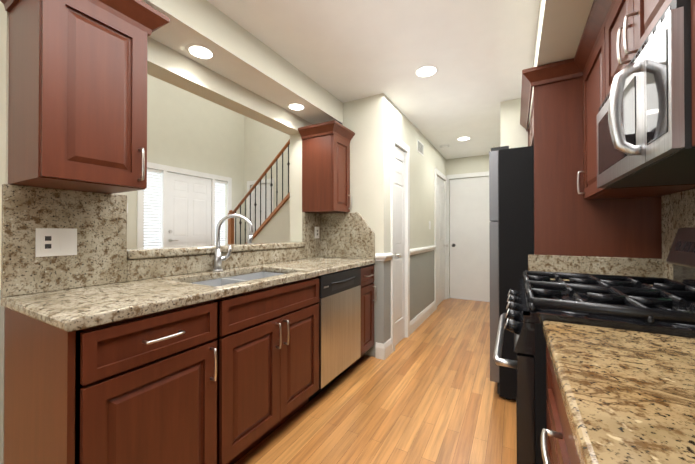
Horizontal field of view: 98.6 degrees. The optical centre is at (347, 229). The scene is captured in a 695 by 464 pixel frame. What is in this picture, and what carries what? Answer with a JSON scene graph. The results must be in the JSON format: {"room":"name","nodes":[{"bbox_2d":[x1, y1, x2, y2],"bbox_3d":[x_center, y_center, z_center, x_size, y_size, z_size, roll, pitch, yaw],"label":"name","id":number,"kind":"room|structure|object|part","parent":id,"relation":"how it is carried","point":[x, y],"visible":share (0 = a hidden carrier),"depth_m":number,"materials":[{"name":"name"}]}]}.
{"room":"kitchen","nodes":[
{"label":"kitchen","id":0,"kind":"room"},
{"bbox_2d":[0,1,312,463],"bbox_3d":[0.203,-0.909,4.192,0.240,4.200,6.770,0,0,29],"label":"wall","id":1,"kind":"structure","parent":0,"point":[171,66],"depth_m":1.92,"materials":[{"name":"beige paint"}]},
{"bbox_2d":[0,0,169,193],"bbox_3d":[-1.085,-0.568,1.232,0.399,0.778,0.463,0,0,29],"label":"upper cabinet","id":2,"kind":"object","parent":1,"relation":"attached to","point":[77,107],"visible":1,"depth_m":1.13,"materials":[{"name":"brown wood"}]},
{"bbox_3d":[-0.873,-0.279,1.267,0.038,0.139,0.011,0,0,29],"label":"handle","id":3,"kind":"part","parent":2,"relation":"part of","materials":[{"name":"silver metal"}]},
{"bbox_2d":[1,184,374,296],"bbox_3d":[-0.547,0.046,1.972,0.612,0.438,2.193,0,0,29],"label":"backsplash","id":4,"kind":"structure","parent":1,"relation":"attached to","point":[98,221],"depth_m":1.40,"materials":[{"name":"stone"}]},
{"bbox_2d":[35,228,76,256],"bbox_3d":[-1.246,0.052,1.283,0.009,0.118,0.132,0,0,29],"label":"outlet","id":5,"kind":"object","parent":4,"relation":"attached to","point":[55,241],"visible":1,"depth_m":1.28,"materials":[{"name":"white plastic"}]},
{"bbox_2d":[315,227,318,237],"bbox_3d":[-0.302,0.025,2.970,0.008,0.115,0.075,0,0,29],"label":"outlet","id":6,"kind":"object","parent":4,"relation":"attached to","point":[316,232],"visible":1,"depth_m":2.96,"materials":[{"name":"white plastic"}]},
{"bbox_2d":[127,242,304,259],"bbox_3d":[-0.848,0.133,2.207,0.230,0.047,1.464,0,0,29],"label":"granite ledge","id":7,"kind":"object","parent":1,"relation":"on","point":[144,253],"visible":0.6,"depth_m":1.86,"materials":[{"name":"beige stone"}]},
{"bbox_2d":[298,120,354,213],"bbox_3d":[-0.179,-0.557,2.849,0.399,0.778,0.431,0,0,29],"label":"upper cabinet","id":8,"kind":"object","parent":1,"relation":"attached to","point":[325,167],"visible":0.98,"depth_m":2.73,"materials":[{"name":"brown wood"}]},
{"bbox_2d":[124,74,244,248],"bbox_3d":[-3.683,-0.910,4.059,0.150,4.200,10.800,0,0,29],"label":"wall","id":9,"kind":"structure","parent":0,"point":[188,130],"depth_m":5.44,"materials":[{"name":"beige paint"}]},
{"bbox_2d":[144,173,159,247],"bbox_3d":[-3.216,-0.172,4.882,0.005,1.635,0.290,0,0,29],"label":"window","id":10,"kind":"structure","parent":9,"relation":"in","point":[153,216],"depth_m":4.90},
{"bbox_2d":[144,168,161,246],"bbox_3d":[-3.184,-0.175,4.864,0.050,1.629,0.282,0,0,29],"label":"blinds","id":11,"kind":"object","parent":10,"relation":"attached to","point":[153,171],"visible":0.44,"depth_m":4.87,"materials":[{"name":"white plastic"}]},
{"bbox_2d":[167,172,210,246],"bbox_3d":[-2.841,0.104,5.404,0.098,2.165,0.856,0,0,29],"label":"entry door","id":12,"kind":"structure","parent":9,"relation":"in","point":[188,210],"depth_m":5.38,"materials":[{"name":"white wood"}]},
{"bbox_2d":[137,162,273,247],"bbox_3d":[-2.751,0.055,4.786,0.960,2.280,3.450,0,0,29],"label":"trim","id":13,"kind":"structure","parent":9,"relation":"attached to","point":[163,213],"depth_m":5.07,"materials":[{"name":"white wood"}]},
{"bbox_2d":[215,184,224,244],"bbox_3d":[-2.591,-0.165,5.999,0.005,1.635,0.290,0,0,29],"label":"sidelight glass","id":14,"kind":"object","parent":9,"relation":"attached to","point":[220,214],"depth_m":6.04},
{"bbox_2d":[215,180,226,243],"bbox_3d":[-2.558,-0.168,5.981,0.050,1.629,0.282,0,0,29],"label":"blinds","id":15,"kind":"object","parent":9,"relation":"attached to","point":[218,196],"visible":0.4,"depth_m":6.00,"materials":[{"name":"white plastic"}]},
{"bbox_2d":[244,116,289,243],"bbox_3d":[-0.805,-0.899,5.748,3.220,4.200,0.120,0,0,29],"label":"wall","id":16,"kind":"structure","parent":0,"point":[264,144],"depth_m":6.20,"materials":[{"name":"beige paint"}]},
{"bbox_2d":[251,183,270,233],"bbox_3d":[-1.807,0.119,6.266,0.580,2.150,0.035,0,0,29],"label":"closet door","id":17,"kind":"structure","parent":16,"relation":"in","point":[268,186],"depth_m":6.28,"materials":[{"name":"white wood"}]},
{"bbox_2d":[342,93,389,356],"bbox_3d":[-0.001,-0.917,3.020,0.850,4.200,0.155,0,0,29],"label":"wall","id":18,"kind":"structure","parent":0,"point":[366,120],"depth_m":2.80,"materials":[{"name":"beige paint"}]},
{"bbox_2d":[207,0,539,158],"bbox_3d":[0.034,-1.330,1.121,2.770,0.120,9.300,0,0,29],"label":"ceiling","id":19,"kind":"structure","parent":0,"point":[479,54],"depth_m":2.10,"materials":[{"name":"white paint"}]},
{"bbox_2d":[142,0,342,124],"bbox_3d":[-0.695,-1.161,2.069,0.270,0.205,2.185,0,0,29],"label":"ceiling soffit","id":20,"kind":"structure","parent":19,"relation":"attached to","point":[244,58],"depth_m":1.94,"materials":[{"name":"white paint"}]},
{"bbox_2d":[185,43,215,59],"bbox_3d":[-0.871,-1.057,1.775,0.164,0.005,0.164,0,0,29],"label":"recessed light","id":21,"kind":"object","parent":20,"relation":"attached to","point":[200,51],"visible":1,"depth_m":1.76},
{"bbox_2d":[287,102,305,109],"bbox_3d":[-0.436,-1.052,2.551,0.164,0.005,0.164,0,0,29],"label":"recessed light","id":22,"kind":"object","parent":20,"relation":"attached to","point":[296,106],"visible":1,"depth_m":2.54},
{"bbox_2d":[414,64,438,76],"bbox_3d":[0.625,-1.258,2.370,0.190,0.005,0.190,0,0,29],"label":"recessed light","id":23,"kind":"object","parent":19,"relation":"in","point":[428,70],"visible":1,"depth_m":2.36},
{"bbox_2d":[439,145,448,148],"bbox_3d":[1.438,-1.226,4.436,0.140,0.041,0.140,0,0,29],"label":"smoke detector","id":24,"kind":"object","parent":19,"relation":"attached to","point":[444,146],"visible":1,"depth_m":4.39,"materials":[{"name":"white plastic"}]},
{"bbox_2d":[456,136,470,140],"bbox_3d":[1.587,-1.247,4.078,0.190,0.005,0.190,0,0,29],"label":"recessed light","id":25,"kind":"object","parent":19,"relation":"in","point":[463,138],"visible":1,"depth_m":4.06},
{"bbox_2d":[234,298,516,463],"bbox_3d":[-1.262,1.231,2.689,9.000,0.100,10.800,0,0,29],"label":"floor","id":26,"kind":"structure","parent":0,"point":[425,392],"depth_m":1.95,"materials":[{"name":"brown wood"}]},
{"bbox_2d":[4,299,216,463],"bbox_3d":[-0.938,0.736,1.233,0.646,0.870,0.508,0,0,29],"label":"base cabinet","id":27,"kind":"object","parent":26,"relation":"on","point":[139,390],"visible":0.92,"depth_m":1.04,"materials":[{"name":"brown wood"}]},
{"bbox_3d":[-0.633,0.513,1.154,0.038,0.253,0.278,0,0,29],"label":"handle","id":28,"kind":"part","parent":27,"relation":"part of","materials":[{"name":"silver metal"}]},
{"bbox_2d":[192,271,318,463],"bbox_3d":[-0.623,0.740,1.795,0.646,0.870,0.778,0,0,29],"label":"base cabinet","id":29,"kind":"object","parent":26,"relation":"on","point":[267,339],"visible":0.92,"depth_m":1.55,"materials":[{"name":"brown wood"}]},
{"bbox_2d":[1,257,374,331],"bbox_3d":[-0.544,0.285,1.967,0.618,0.038,2.195,0,0,29],"label":"countertop","id":30,"kind":"structure","parent":29,"relation":"on","point":[71,310],"depth_m":1.23,"materials":[{"name":"stone"}]},
{"bbox_2d":[213,214,252,271],"bbox_3d":[-0.745,0.079,1.938,0.216,0.371,0.164,0,0,29],"label":"gooseneck faucet","id":31,"kind":"object","parent":30,"relation":"on","point":[218,259],"visible":1,"depth_m":1.93,"materials":[{"name":"metal"}]},
{"bbox_2d":[193,272,283,286],"bbox_3d":[-0.615,0.416,1.793,0.426,0.222,0.706,0,0,29],"label":"double-bowl sink","id":32,"kind":"object","parent":30,"relation":"in","point":[233,279],"visible":0.06,"depth_m":1.93,"materials":[{"name":"metal"}]},
{"bbox_3d":[-0.357,0.574,1.648,0.038,0.139,0.075,0,0,29],"label":"handle","id":33,"kind":"part","parent":29,"relation":"part of","materials":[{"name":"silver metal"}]},
{"bbox_2d":[228,139,289,243],"bbox_3d":[-0.945,-0.728,5.335,3.080,3.852,0.725,0,0,29],"label":"stairs","id":34,"kind":"structure","parent":26,"relation":"on","point":[274,226],"depth_m":5.17,"materials":[{"name":"beige paint"}]},
{"bbox_2d":[309,267,360,401],"bbox_3d":[-0.281,0.746,2.389,0.601,0.865,0.586,0,0,29],"label":"dishwasher","id":35,"kind":"object","parent":26,"relation":"on","point":[339,302],"visible":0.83,"depth_m":2.19,"materials":[{"name":"metal"}]},
{"bbox_2d":[350,264,376,367],"bbox_3d":[-0.070,0.746,2.782,0.646,0.870,0.301,0,0,29],"label":"base cabinet","id":36,"kind":"object","parent":26,"relation":"on","point":[367,307],"visible":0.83,"depth_m":2.64,"materials":[{"name":"brown wood"}]},
{"bbox_3d":[0.207,0.523,2.655,0.038,0.253,0.184,0,0,29],"label":"handle","id":37,"kind":"part","parent":36,"relation":"part of","materials":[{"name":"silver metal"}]},
{"bbox_2d":[489,146,533,399],"bbox_3d":[1.600,0.300,2.299,0.859,1.757,0.923,0,0,29],"label":"refrigerator","id":38,"kind":"object","parent":26,"relation":"on","point":[511,204],"visible":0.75,"depth_m":2.05,"materials":[{"name":"metal"}]},
{"bbox_2d":[541,343,580,463],"bbox_3d":[0.640,0.730,0.326,0.641,0.870,0.862,0,0,29],"label":"base cabinet","id":39,"kind":"object","parent":26,"relation":"on","point":[558,445],"visible":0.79,"depth_m":0.54,"materials":[{"name":"brown wood"}]},
{"bbox_2d":[543,321,694,463],"bbox_3d":[0.260,0.270,-0.343,0.649,0.038,2.407,0,0,29],"label":"countertop","id":40,"kind":"structure","parent":39,"relation":"on","point":[628,396],"depth_m":0.47,"materials":[{"name":"stone"}]},
{"bbox_2d":[493,228,694,463],"bbox_3d":[0.963,0.580,1.080,0.753,1.180,0.760,0,0,29],"label":"gas range","id":41,"kind":"object","parent":26,"relation":"on","point":[662,306],"visible":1,"depth_m":0.90,"materials":[{"name":"black metal"}]},
{"bbox_2d":[533,77,661,258],"bbox_3d":[1.490,0.112,1.811,0.607,2.125,0.030,0,0,29],"label":"panel","id":42,"kind":"object","parent":26,"relation":"on","point":[569,220],"visible":0.36,"depth_m":1.85,"materials":[{"name":"brown wood"}]},
{"bbox_2d":[390,100,445,337],"bbox_3d":[1.022,-0.030,4.094,0.120,2.440,2.730,0,0,29],"label":"wall","id":43,"kind":"structure","parent":0,"point":[404,129],"depth_m":3.77,"materials":[{"name":"beige paint"}]},
{"bbox_2d":[395,146,404,345],"bbox_3d":[0.555,0.158,3.123,0.103,2.035,0.364,0,0,29],"label":"pantry door","id":44,"kind":"structure","parent":43,"relation":"in","point":[399,245],"depth_m":3.15,"materials":[{"name":"white wood"}]},
{"bbox_2d":[375,245,435,359],"bbox_3d":[0.786,0.704,3.591,0.106,0.965,2.000,0,0,29],"label":"baseboard","id":45,"kind":"structure","parent":43,"relation":"attached to","point":[383,351],"depth_m":3.41,"materials":[{"name":"white wood"}]},
{"bbox_2d":[417,139,423,155],"bbox_3d":[0.932,-1.047,3.808,0.009,0.150,0.270,0,0,29],"label":"air vent","id":46,"kind":"object","parent":43,"relation":"in","point":[420,147],"visible":1,"depth_m":3.79,"materials":[{"name":"white plastic"}]},
{"bbox_2d":[390,133,488,352],"bbox_3d":[1.409,0.109,3.888,0.995,2.160,2.710,0,0,29],"label":"door frame","id":47,"kind":"structure","parent":43,"relation":"attached to","point":[397,141],"depth_m":3.30,"materials":[{"name":"white wood"}]},
{"bbox_2d":[437,176,447,305],"bbox_3d":[1.517,0.169,4.840,0.103,2.035,0.706,0,0,29],"label":"hall door","id":48,"kind":"structure","parent":43,"relation":"in","point":[441,245],"depth_m":4.88,"materials":[{"name":"white wood"}]},
{"bbox_2d":[446,155,488,297],"bbox_3d":[2.556,-0.025,4.868,2.040,2.440,0.120,0,0,29],"label":"wall","id":49,"kind":"structure","parent":0,"point":[472,164],"depth_m":5.12,"materials":[{"name":"beige paint"}]},
{"bbox_2d":[450,176,490,301],"bbox_3d":[2.111,0.151,5.044,0.746,2.074,0.106,0,0,29],"label":"hall door","id":50,"kind":"structure","parent":49,"relation":"in","point":[469,245],"depth_m":5.08,"materials":[{"name":"white wood"}]},
{"bbox_2d":[500,99,515,148],"bbox_3d":[2.080,-0.032,3.834,0.120,2.440,2.150,0,0,29],"label":"wall","id":51,"kind":"structure","parent":0,"point":[514,133],"depth_m":2.90,"materials":[{"name":"beige paint"}]},
{"bbox_2d":[517,98,529,147],"bbox_3d":[2.029,-0.039,2.699,0.840,2.440,0.120,0,0,29],"label":"wall","id":52,"kind":"structure","parent":0,"point":[522,135],"depth_m":2.85,"materials":[{"name":"beige paint"}]},
{"bbox_2d":[529,99,533,145],"bbox_3d":[1.727,-0.805,2.235,0.602,0.285,0.928,0,0,29],"label":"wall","id":53,"kind":"structure","parent":0,"point":[531,133],"depth_m":2.31,"materials":[{"name":"beige paint"}]},
{"bbox_2d":[530,0,593,116],"bbox_3d":[0.277,-1.167,-0.364,0.595,0.225,6.950,0,0,29],"label":"soffit","id":54,"kind":"structure","parent":0,"point":[561,24],"depth_m":1.57,"materials":[{"name":"white paint"}]},
{"bbox_3d":[0.602,-0.061,-0.553,0.150,2.440,6.950,0,0,29],"label":"wall","id":55,"kind":"structure","parent":0,"visible":0},
{"bbox_2d":[528,188,694,279],"bbox_3d":[0.571,0.029,0.206,0.644,0.448,3.665,0,0,29],"label":"backsplash","id":56,"kind":"structure","parent":55,"relation":"attached to","point":[677,210],"depth_m":1.66,"materials":[{"name":"stone"}]},
{"bbox_2d":[600,0,671,105],"bbox_3d":[1.156,-0.808,0.961,0.352,0.471,0.760,0,0,29],"label":"upper cabinet","id":57,"kind":"object","parent":55,"relation":"attached to","point":[616,33],"depth_m":1.15,"materials":[{"name":"brown wood"}]},
{"bbox_2d":[597,0,694,188],"bbox_3d":[1.109,-0.382,0.984,0.459,0.378,0.760,0,0,29],"label":"over-the-range microwave","id":58,"kind":"object","parent":57,"relation":"attached to","point":[644,126],"visible":1,"depth_m":0.86,"materials":[{"name":"silver metal"}]},
{"bbox_2d":[580,8,694,198],"bbox_3d":[1.467,-0.613,1.516,0.352,0.853,0.510,0,0,29],"label":"upper cabinet","id":59,"kind":"object","parent":55,"relation":"attached to","point":[590,58],"depth_m":1.59,"materials":[{"name":"brown wood"}]},
{"bbox_3d":[1.404,-0.285,1.798,0.038,0.139,0.011,0,0,29],"label":"cabinet mounted handle","id":60,"kind":"part","parent":59,"relation":"part of","materials":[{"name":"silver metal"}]},
{"bbox_2d":[691,0,694,146],"bbox_3d":[0.714,-0.622,0.171,0.352,0.853,1.045,0,0,29],"label":"upper cabinet","id":61,"kind":"object","parent":55,"relation":"attached to","point":[692,1],"depth_m":0.70,"materials":[{"name":"brown wood"}]},
{"bbox_3d":[0.652,-0.995,0.740,0.331,0.100,4.645,0,0,29],"label":"cabinet mounted crown","id":62,"kind":"part","parent":61,"relation":"part of","materials":[{"name":"brown wood"}]}
]}

